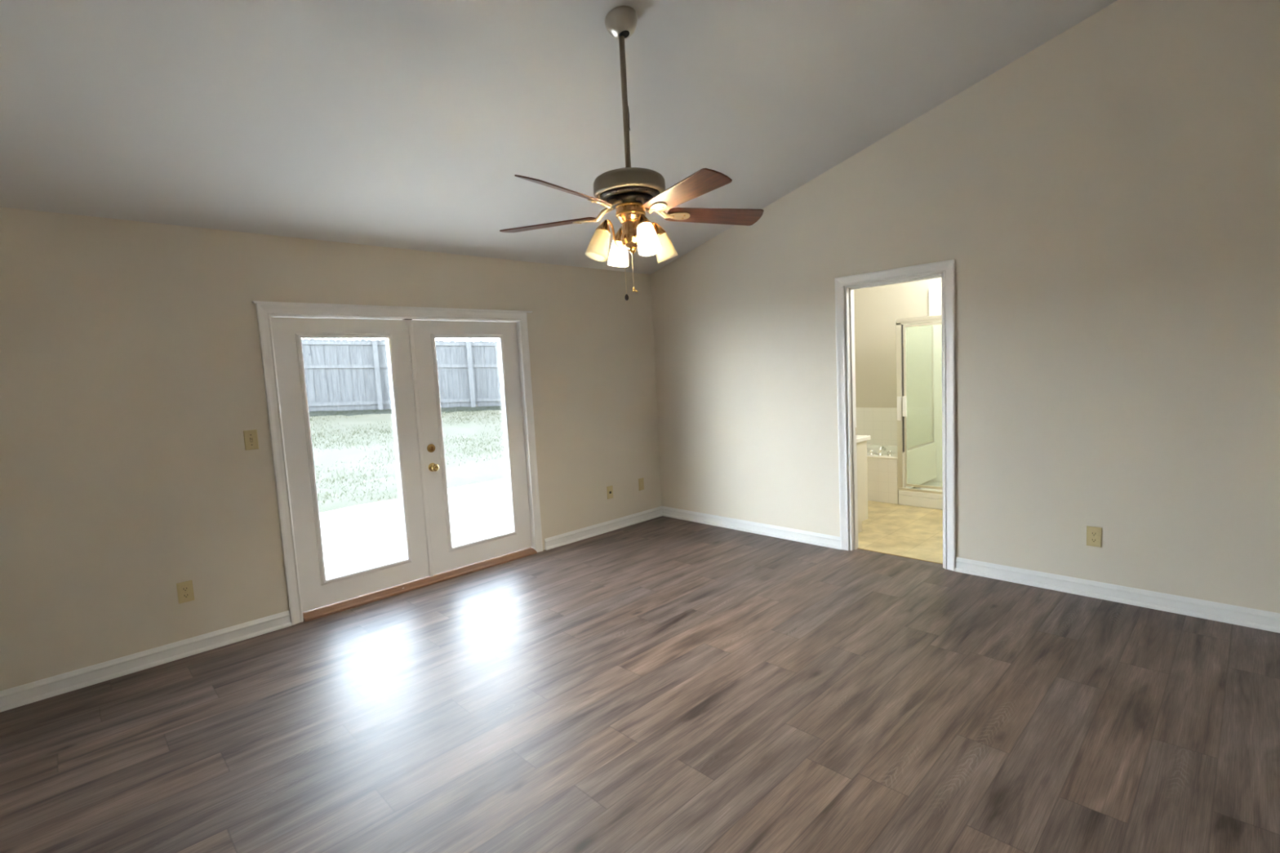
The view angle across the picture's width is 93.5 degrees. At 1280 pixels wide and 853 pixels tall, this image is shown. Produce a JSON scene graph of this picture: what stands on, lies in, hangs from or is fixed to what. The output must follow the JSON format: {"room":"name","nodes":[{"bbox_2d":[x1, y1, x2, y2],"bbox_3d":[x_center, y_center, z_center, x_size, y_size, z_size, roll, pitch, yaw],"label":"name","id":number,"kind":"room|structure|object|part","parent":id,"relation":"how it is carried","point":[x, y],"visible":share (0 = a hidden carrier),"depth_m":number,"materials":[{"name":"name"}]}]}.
{"room":"empty bedroom","nodes":[
{"label":"empty bedroom","id":0,"kind":"room"},
{"bbox_2d":[0,207,662,690],"bbox_3d":[-1.730,-0.039,4.379,5.150,2.440,0.160,-8,7,-44],"label":"wall","id":1,"kind":"structure","parent":0,"point":[132,380],"depth_m":3.42,"materials":[{"name":"beige paint"}]},
{"bbox_2d":[0,610,291,711],"bbox_3d":[-2.798,1.299,3.269,1.614,0.096,0.024,-8,7,-44],"label":"baseboard","id":2,"kind":"structure","parent":1,"relation":"attached to","point":[31,692],"depth_m":3.30,"materials":[{"name":"white paint"}]},
{"bbox_2d":[176,580,194,604],"bbox_3d":[-2.605,0.949,3.453,0.074,0.120,0.008,-8,7,-44],"label":"electrical outlet","id":3,"kind":"object","parent":1,"relation":"attached to","point":[185,593],"visible":1,"depth_m":3.45,"materials":[{"name":"beige plastic"}]},
{"bbox_2d":[181,586,188,591],"bbox_3d":[-2.605,0.929,3.450,0.034,0.027,0.004,-8,7,-44],"label":"receptacle","id":4,"kind":"object","parent":3,"relation":"attached to","point":[184,588],"depth_m":3.45,"materials":[{"name":"beige plastic"}]},
{"bbox_2d":[182,592,189,598],"bbox_3d":[-2.603,0.968,3.454,0.034,0.027,0.004,-8,7,-44],"label":"receptacle","id":5,"kind":"object","parent":3,"relation":"attached to","point":[184,595],"depth_m":3.45,"materials":[{"name":"beige plastic"}]},
{"bbox_2d":[243,429,258,450],"bbox_3d":[-2.355,0.081,3.652,0.072,0.120,0.018,-8,7,-44],"label":"light switch","id":6,"kind":"object","parent":1,"relation":"attached to","point":[251,437],"visible":1,"depth_m":3.65,"materials":[{"name":"beige plastic"}]},
{"bbox_2d":[271,316,429,612],"bbox_3d":[-1.949,0.221,4.144,0.872,1.902,0.056,-8,7,-44],"label":"door","id":7,"kind":"structure","parent":1,"relation":"in","point":[317,591],"depth_m":4.04,"materials":[{"name":"white paint"}]},
{"bbox_3d":[-1.947,0.199,4.143,0.616,1.660,0.054,-8,7,-44],"label":"glazing frame","id":8,"kind":"part","parent":7,"relation":"part of","materials":[{"name":"clear glass"}]},
{"bbox_2d":[252,301,542,625],"bbox_3d":[-1.621,0.151,4.473,2.005,2.033,0.189,-8,7,-44],"label":"door frame","id":9,"kind":"structure","parent":1,"relation":"attached to","point":[264,309],"depth_m":3.91,"materials":[{"name":"white paint"}]},
{"bbox_2d":[302,547,537,622],"bbox_3d":[-1.597,1.145,4.574,1.788,0.036,0.240,-8,7,-44],"label":"trim","id":10,"kind":"structure","parent":1,"relation":"attached to","point":[311,615],"depth_m":4.38,"materials":[{"name":"brown wood"}]},
{"bbox_2d":[407,320,531,576],"bbox_3d":[-1.294,0.133,4.741,0.912,1.906,0.108,-8,7,-44],"label":"door","id":11,"kind":"structure","parent":1,"relation":"in","point":[442,556],"depth_m":4.61,"materials":[{"name":"white paint"}]},
{"bbox_3d":[-1.544,0.305,4.500,0.064,0.064,0.028,-8,7,-44],"label":"knob","id":12,"kind":"part","parent":11,"relation":"part of","materials":[{"name":"gold metal"}]},
{"bbox_3d":[-1.302,0.107,4.767,0.614,1.660,0.054,-8,7,-44],"label":"glazing frame","id":13,"kind":"part","parent":11,"relation":"part of","materials":[{"name":"clear glass"}]},
{"bbox_2d":[544,506,662,550],"bbox_3d":[-0.289,0.942,5.695,1.469,0.096,0.024,-8,7,-44],"label":"baseboard","id":14,"kind":"structure","parent":1,"relation":"attached to","point":[578,535],"depth_m":5.62,"materials":[{"name":"white paint"}]},
{"bbox_2d":[606,485,613,499],"bbox_3d":[-0.282,0.623,5.700,0.072,0.120,0.006,-8,7,-44],"label":"cable jack","id":15,"kind":"object","parent":1,"relation":"attached to","point":[610,489],"visible":1,"depth_m":5.70,"materials":[{"name":"beige plastic"}]},
{"bbox_2d":[638,477,644,490],"bbox_3d":[0.014,0.574,5.986,0.072,0.120,0.006,-8,7,-44],"label":"blank wall plate","id":16,"kind":"object","parent":1,"relation":"attached to","point":[641,481],"visible":1,"depth_m":5.98,"materials":[{"name":"beige plastic"}]},
{"bbox_2d":[0,0,1117,274],"bbox_3d":[0.092,-1.897,2.295,5.250,1.456,5.250,-8,7,-44],"label":"ceiling","id":17,"kind":"structure","parent":0,"point":[402,124],"depth_m":2.98,"materials":[{"name":"white paint"}]},
{"bbox_2d":[499,5,764,300],"bbox_3d":[-0.056,-1.179,2.644,1.259,1.229,1.251,-8,7,-44],"label":"ceiling fan","id":18,"kind":"object","parent":17,"relation":"hanging from","point":[630,191],"visible":1,"depth_m":2.61,"materials":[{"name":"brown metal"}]},
{"bbox_3d":[-0.433,-0.948,2.837,0.484,0.006,0.132,-1,14,20],"label":"blade","id":19,"kind":"part","parent":18,"relation":"part of","materials":[{"name":"brown wood"}]},
{"bbox_3d":[-0.280,-0.918,2.351,0.132,0.006,0.484,24,19,30],"label":"blade","id":20,"kind":"part","parent":18,"relation":"part of","materials":[{"name":"brown wood"}]},
{"bbox_3d":[-0.189,-0.794,2.640,0.114,0.137,0.099,-8,7,-44],"label":"lamp shade","id":21,"kind":"part","parent":18,"relation":"part of","materials":[{"name":"beige glass"}]},
{"bbox_3d":[-0.112,-0.854,2.667,0.092,0.119,0.010,-5,6,-24],"label":"light arm","id":22,"kind":"part","parent":18,"relation":"part of","materials":[{"name":"gold metal"}]},
{"bbox_3d":[-0.100,-0.819,2.860,0.099,0.137,0.114,-8,7,-44],"label":"lamp shade","id":23,"kind":"part","parent":18,"relation":"part of","materials":[{"name":"beige glass"}]},
{"bbox_2d":[618,30,629,38],"bbox_3d":[-0.069,-1.704,2.610,0.047,0.026,0.049,-8,7,-44],"label":"socket","id":24,"kind":"object","parent":18,"relation":"attached to","point":[622,33],"depth_m":2.60,"materials":[{"name":"black"}]},
{"bbox_3d":[-0.066,-0.698,2.696,0.003,0.208,0.002,-8,7,-44],"label":"pull chain","id":25,"kind":"part","parent":18,"relation":"part of","materials":[{"name":"gold metal"}]},
{"bbox_3d":[-0.045,-1.023,2.685,0.268,0.022,0.268,-8,7,-44],"label":"vent plate","id":26,"kind":"part","parent":18,"relation":"part of","materials":[{"name":"black metal"}]},
{"bbox_3d":[0.032,-0.797,2.551,0.099,0.137,0.114,-8,7,-44],"label":"lamp shade","id":27,"kind":"part","parent":18,"relation":"part of","materials":[{"name":"beige glass"}]},
{"bbox_3d":[0.120,-0.822,2.770,0.114,0.137,0.099,-8,7,-44],"label":"lamp shade","id":28,"kind":"part","parent":18,"relation":"part of","materials":[{"name":"beige glass"}]},
{"bbox_3d":[0.166,-0.905,2.333,0.132,0.006,0.484,9,-1,-30],"label":"blade","id":29,"kind":"part","parent":18,"relation":"part of","materials":[{"name":"brown wood"}]},
{"bbox_3d":[0.351,-0.987,2.827,0.484,0.006,0.132,-5,-13,-19],"label":"blade","id":30,"kind":"part","parent":18,"relation":"part of","materials":[{"name":"brown wood"}]},
{"bbox_2d":[0,500,1279,852],"bbox_3d":[1.132,1.131,3.508,7.600,0.020,5.150,-8,7,-44],"label":"floor","id":31,"kind":"structure","parent":0,"point":[662,684],"depth_m":2.58,"materials":[{"name":"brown wood"}]},
{"bbox_2d":[856,435,870,533],"bbox_3d":[1.434,0.458,5.486,0.559,0.920,1.135,-8,7,-44],"label":"vanity cabinet","id":32,"kind":"object","parent":31,"relation":"on","point":[861,440],"visible":0.11,"depth_m":5.19,"materials":[{"name":"beige paint"}]},
{"bbox_2d":[856,435,870,443],"bbox_3d":[1.411,0.063,5.447,0.552,0.125,1.135,-8,7,-44],"label":"countertop","id":33,"kind":"structure","parent":32,"relation":"on","point":[860,438],"depth_m":5.16,"materials":[{"name":"white stone"}]},
{"bbox_2d":[855,407,928,504],"bbox_3d":[2.391,0.273,6.952,0.849,0.917,1.506,-8,7,-44],"label":"tile surround","id":34,"kind":"object","parent":31,"relation":"on","point":[880,424],"visible":0.17,"depth_m":6.78,"materials":[{"name":"white tile"}]},
{"bbox_2d":[868,445,892,456],"bbox_3d":[2.558,0.250,6.352,0.154,0.096,0.248,-8,7,-44],"label":"tub faucet","id":35,"kind":"object","parent":34,"relation":"on","point":[881,447],"visible":1,"depth_m":6.32,"materials":[{"name":"silver metal"}]},
{"bbox_3d":[2.555,0.250,6.355,0.154,0.096,0.052,-8,7,-44],"label":"spout","id":36,"kind":"part","parent":35,"relation":"part of","materials":[{"name":"silver metal"}]},
{"bbox_3d":[2.593,0.279,6.247,0.048,0.054,0.048,-8,7,-44],"label":"handle","id":37,"kind":"part","parent":35,"relation":"part of","materials":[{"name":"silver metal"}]},
{"bbox_2d":[857,547,942,564],"bbox_3d":[1.963,0.979,4.557,0.010,0.002,0.687,-8,7,-44],"label":"trim","id":38,"kind":"structure","parent":31,"relation":"on","point":[858,548],"depth_m":4.54,"materials":[{"name":"wood"}]},
{"bbox_2d":[895,287,942,510],"bbox_3d":[3.235,-0.331,5.961,0.894,2.215,1.044,-8,7,-44],"label":"shower stall","id":39,"kind":"object","parent":31,"relation":"on","point":[917,464],"visible":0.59,"depth_m":6.21,"materials":[{"name":"white"}]},
{"bbox_3d":[2.602,-0.177,6.040,0.010,0.240,0.046,-8,7,-44],"label":"latch plate","id":40,"kind":"part","parent":39,"relation":"part of","materials":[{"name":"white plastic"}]},
{"bbox_3d":[2.635,-0.201,5.987,0.046,0.203,0.040,-8,7,-44],"label":"handle","id":41,"kind":"part","parent":39,"relation":"part of","materials":[{"name":"white plastic"}]},
{"bbox_3d":[2.916,-0.446,6.313,0.808,1.330,0.020,-8,7,-44],"label":"frame","id":42,"kind":"part","parent":39,"relation":"part of","materials":[{"name":"silver metal"}]},
{"bbox_3d":[2.950,-0.186,5.712,0.020,1.613,0.875,-8,7,-44],"label":"shower door","id":43,"kind":"part","parent":39,"relation":"part of","materials":[{"name":"clear glass"}]},
{"bbox_3d":[3.526,-0.426,6.277,0.020,2.115,0.976,-8,7,-44],"label":"panel","id":44,"kind":"part","parent":39,"relation":"part of","materials":[{"name":"white"}]},
{"bbox_2d":[853,277,941,488],"bbox_3d":[3.239,-0.663,6.633,0.100,2.750,3.100,-8,7,-44],"label":"wall","id":45,"kind":"structure","parent":0,"point":[877,309],"depth_m":6.92,"materials":[{"name":"beige paint"}]},
{"bbox_2d":[650,0,1279,613],"bbox_3d":[2.004,-0.887,4.200,0.115,3.776,5.250,-8,7,-44],"label":"wall","id":46,"kind":"structure","parent":0,"point":[1104,202],"depth_m":3.58,"materials":[{"name":"beige paint"}]},
{"bbox_2d":[662,506,840,549],"bbox_3d":[0.911,0.899,5.492,0.024,0.096,1.960,-8,7,-44],"label":"baseboard","id":47,"kind":"structure","parent":46,"relation":"attached to","point":[799,535],"depth_m":5.36,"materials":[{"name":"white paint"}]},
{"bbox_2d":[835,259,955,571],"bbox_3d":[1.882,-0.071,4.433,0.133,2.122,0.850,-8,7,-44],"label":"door frame","id":48,"kind":"structure","parent":46,"relation":"attached to","point":[948,267],"depth_m":4.43,"materials":[{"name":"white paint"}]},
{"bbox_2d":[1086,525,1102,547],"bbox_3d":[2.715,0.659,3.603,0.008,0.120,0.074,-8,7,-44],"label":"electrical outlet","id":49,"kind":"object","parent":46,"relation":"attached to","point":[1094,535],"visible":1,"depth_m":3.60,"materials":[{"name":"beige plastic"}]},
{"bbox_2d":[1090,537,1097,542],"bbox_3d":[2.715,0.679,3.604,0.004,0.027,0.034,-8,7,-44],"label":"receptacle","id":50,"kind":"object","parent":49,"relation":"attached to","point":[1092,540],"depth_m":3.60,"materials":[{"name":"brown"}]},
{"bbox_2d":[1090,531,1097,536],"bbox_3d":[2.713,0.640,3.600,0.004,0.027,0.034,-8,7,-44],"label":"receptacle","id":51,"kind":"object","parent":49,"relation":"attached to","point":[1092,533],"depth_m":3.60,"materials":[{"name":"beige plastic"}]},
{"bbox_2d":[955,556,1279,632],"bbox_3d":[2.999,0.992,3.347,0.024,0.096,2.326,-8,7,-44],"label":"baseboard","id":52,"kind":"structure","parent":46,"relation":"attached to","point":[1208,610],"depth_m":3.50,"materials":[{"name":"white paint"}]},
{"label":"outside","id":53,"kind":"structure","parent":0,"visible":0},
{"bbox_2d":[319,478,511,577],"bbox_3d":[-1.699,0.997,8.223,28.000,0.100,5.240,-8,7,-44],"label":"patio","id":54,"kind":"structure","parent":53,"point":[357,537],"depth_m":6.83,"materials":[{"name":"concrete"}]},
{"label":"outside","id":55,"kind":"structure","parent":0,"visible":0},
{"bbox_2d":[308,404,506,513],"bbox_3d":[-7.294,-0.310,16.710,36.000,1.655,18.400,-8,7,-44],"label":"lawn","id":56,"kind":"structure","parent":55,"point":[471,472],"depth_m":11.02,"materials":[{"name":"green plant"}]},
{"bbox_2d":[301,338,502,411],"bbox_3d":[-5.806,-1.289,16.335,16.780,2.732,0.160,-5,6,-23],"label":"wooden fence","id":57,"kind":"object","parent":56,"relation":"on","point":[344,375],"visible":0.2,"depth_m":15.84,"materials":[{"name":"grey wood"}]},
{"bbox_3d":[-8.050,-2.130,15.328,2.380,0.184,0.040,-5,6,-23],"label":"rail","id":58,"kind":"part","parent":57,"relation":"part of","materials":[{"name":"grey wood"}]},
{"bbox_3d":[-8.019,-1.533,15.384,2.380,0.184,0.040,-5,6,-23],"label":"rail","id":59,"kind":"part","parent":57,"relation":"part of","materials":[{"name":"grey wood"}]},
{"bbox_3d":[-8.021,-1.291,15.439,2.380,1.962,0.030,-5,6,-23],"label":"board panel","id":60,"kind":"part","parent":57,"relation":"part of","materials":[{"name":"grey wood"}]},
{"bbox_3d":[-7.970,-0.578,15.473,2.380,0.184,0.040,-5,6,-23],"label":"rail","id":61,"kind":"part","parent":57,"relation":"part of","materials":[{"name":"grey wood"}]},
{"bbox_3d":[-6.883,-1.224,15.831,0.120,2.055,0.089,-5,6,-23],"label":"post","id":62,"kind":"part","parent":57,"relation":"part of","materials":[{"name":"grey wood"}]},
{"bbox_3d":[-5.867,-2.236,16.274,2.380,0.184,0.040,-5,6,-23],"label":"rail","id":63,"kind":"part","parent":57,"relation":"part of","materials":[{"name":"grey wood"}]},
{"bbox_3d":[-5.838,-1.400,16.385,2.380,1.985,0.030,-5,6,-23],"label":"board panel","id":64,"kind":"part","parent":57,"relation":"part of","materials":[{"name":"grey wood"}]},
{"bbox_3d":[-5.836,-1.640,16.330,2.380,0.184,0.040,-5,6,-23],"label":"rail","id":65,"kind":"part","parent":57,"relation":"part of","materials":[{"name":"grey wood"}]},
{"bbox_3d":[-5.787,-0.685,16.419,2.380,0.184,0.040,-5,6,-23],"label":"rail","id":66,"kind":"part","parent":57,"relation":"part of","materials":[{"name":"grey wood"}]},
{"bbox_3d":[-4.700,-1.331,16.776,0.120,2.055,0.089,-5,6,-23],"label":"post","id":67,"kind":"part","parent":57,"relation":"part of","materials":[{"name":"grey wood"}]},
{"bbox_3d":[-3.683,-2.343,17.220,2.380,0.184,0.040,-5,6,-23],"label":"rail","id":68,"kind":"part","parent":57,"relation":"part of","materials":[{"name":"grey wood"}]},
{"bbox_3d":[-3.653,-1.747,17.276,2.380,0.184,0.040,-5,6,-23],"label":"rail","id":69,"kind":"part","parent":57,"relation":"part of","materials":[{"name":"grey wood"}]},
{"bbox_3d":[-3.654,-1.501,17.331,2.380,1.975,0.030,-5,6,-23],"label":"board panel","id":70,"kind":"part","parent":57,"relation":"part of","materials":[{"name":"grey wood"}]},
{"bbox_3d":[-3.603,-0.792,17.365,2.380,0.184,0.040,-5,6,-23],"label":"rail","id":71,"kind":"part","parent":57,"relation":"part of","materials":[{"name":"grey wood"}]}
]}

